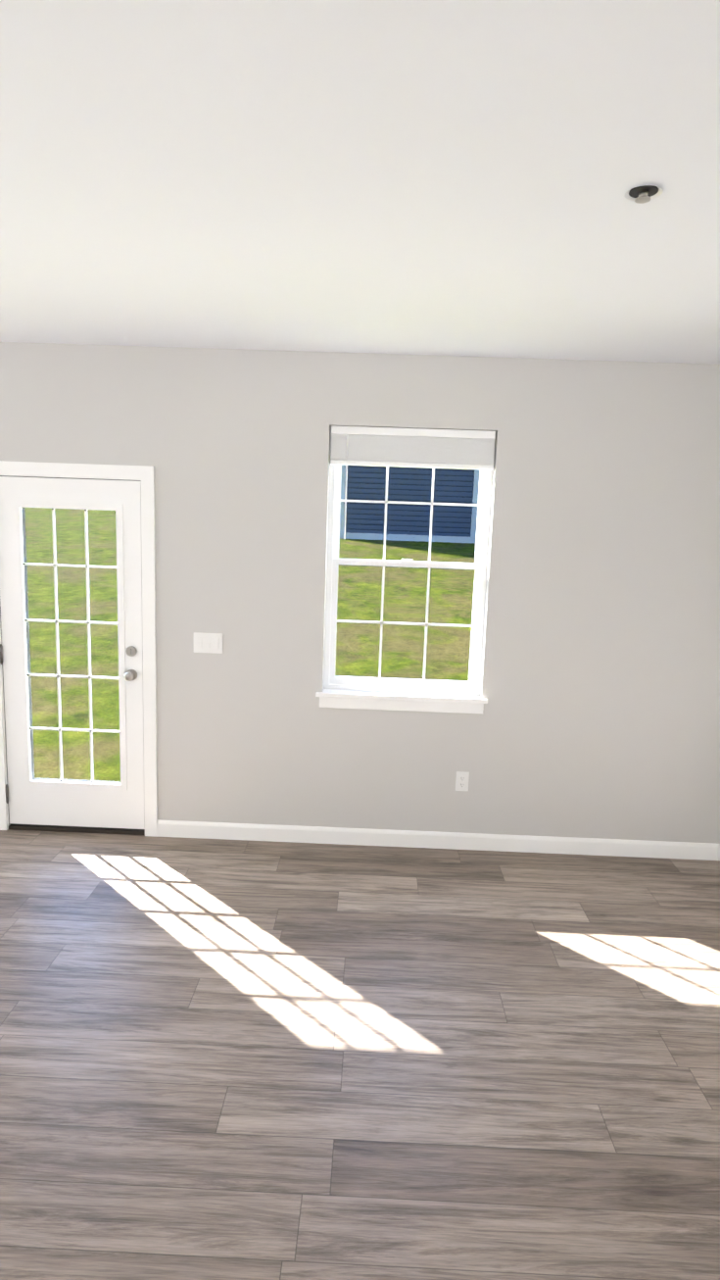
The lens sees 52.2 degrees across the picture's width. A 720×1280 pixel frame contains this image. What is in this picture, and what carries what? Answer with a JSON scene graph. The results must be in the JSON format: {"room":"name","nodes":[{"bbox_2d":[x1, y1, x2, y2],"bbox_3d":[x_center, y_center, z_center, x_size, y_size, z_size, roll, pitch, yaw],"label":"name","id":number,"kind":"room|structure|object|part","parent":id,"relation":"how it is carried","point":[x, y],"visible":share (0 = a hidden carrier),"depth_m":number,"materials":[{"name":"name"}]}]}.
{"room":"empty living room","nodes":[
{"label":"empty living room","id":0,"kind":"room"},
{"bbox_2d":[0,829,719,1279],"bbox_3d":[-1.985,1.777,0.594,8.000,0.120,7.600,2,9,1],"label":"floor","id":1,"kind":"structure","parent":0,"point":[221,1058],"depth_m":2.56,"materials":[{"name":"brown wood"}]},
{"bbox_2d":[0,342,719,843],"bbox_3d":[-1.845,-0.241,4.195,8.300,2.740,0.150,2,9,1],"label":"wall","id":2,"kind":"structure","parent":0,"point":[600,691],"depth_m":4.03,"materials":[{"name":"grey paint"}]},
{"bbox_2d":[0,476,145,830],"bbox_3d":[-1.640,0.114,4.163,0.812,2.016,0.124,2,9,1],"label":"patio door","id":3,"kind":"structure","parent":2,"relation":"in","point":[110,797],"depth_m":4.18,"materials":[{"name":"white wood"}]},
{"bbox_3d":[-2.036,0.088,4.192,0.017,1.754,0.060,2,9,1],"label":"patio door hinges","id":4,"kind":"part","parent":3,"relation":"part of","materials":[{"name":"silver metal"}]},
{"bbox_2d":[22,508,119,783],"bbox_3d":[-1.631,0.052,4.185,0.540,1.580,0.020,2,9,1],"label":"grille","id":5,"kind":"object","parent":3,"relation":"attached to","point":[58,675],"visible":0.73,"depth_m":4.17,"materials":[{"name":"white wood"}]},
{"bbox_3d":[-1.631,0.052,4.187,0.546,1.586,0.004,2,9,1],"label":"glass","id":6,"kind":"part","parent":3,"relation":"part of","materials":[{"name":"clear glass"}]},
{"bbox_3d":[-1.297,0.136,4.132,0.064,0.198,0.073,2,9,1],"label":"knob","id":7,"kind":"part","parent":3,"relation":"part of","materials":[{"name":"grey metal"}]},
{"bbox_2d":[0,460,157,836],"bbox_3d":[-1.631,0.074,4.237,0.960,2.120,0.177,2,9,1],"label":"door frame","id":8,"kind":"structure","parent":2,"relation":"attached to","point":[145,474],"depth_m":4.10,"materials":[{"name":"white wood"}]},
{"bbox_2d":[194,632,222,653],"bbox_3d":[-0.855,0.017,4.131,0.163,0.115,0.011,2,9,1],"label":"switch plate","id":9,"kind":"object","parent":2,"relation":"attached to","point":[212,643],"visible":1,"depth_m":4.13,"materials":[{"name":"white plastic"}]},
{"bbox_2d":[315,425,495,714],"bbox_3d":[0.261,-0.378,4.111,0.970,1.555,0.185,2,9,1],"label":"window unit","id":10,"kind":"structure","parent":2,"relation":"in","point":[409,530],"depth_m":4.15,"materials":[{"name":"white plastic"}]},
{"bbox_2d":[156,819,719,860],"bbox_3d":[0.446,1.165,4.281,3.278,0.098,0.014,2,9,1],"label":"baseboard","id":11,"kind":"structure","parent":2,"relation":"attached to","point":[448,840],"depth_m":4.27,"materials":[{"name":"white wood"}]},
{"bbox_2d":[455,771,469,790],"bbox_3d":[0.588,0.813,4.225,0.072,0.116,0.009,2,9,1],"label":"outlet","id":12,"kind":"object","parent":2,"relation":"attached to","point":[462,781],"visible":1,"depth_m":4.22,"materials":[{"name":"white plastic"}]},
{"bbox_2d":[0,0,719,364],"bbox_3d":[-1.885,-1.046,0.144,8.300,0.120,7.900,2,9,1],"label":"ceiling","id":13,"kind":"structure","parent":0,"point":[425,176],"depth_m":1.90,"materials":[{"name":"white paint"}]},
{"bbox_2d":[624,185,662,203],"bbox_3d":[0.743,-1.165,1.927,0.094,0.022,0.094,2,9,1],"label":"ceiling light","id":14,"kind":"object","parent":13,"relation":"attached to","point":[641,194],"visible":1,"depth_m":1.92,"materials":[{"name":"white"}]}
]}

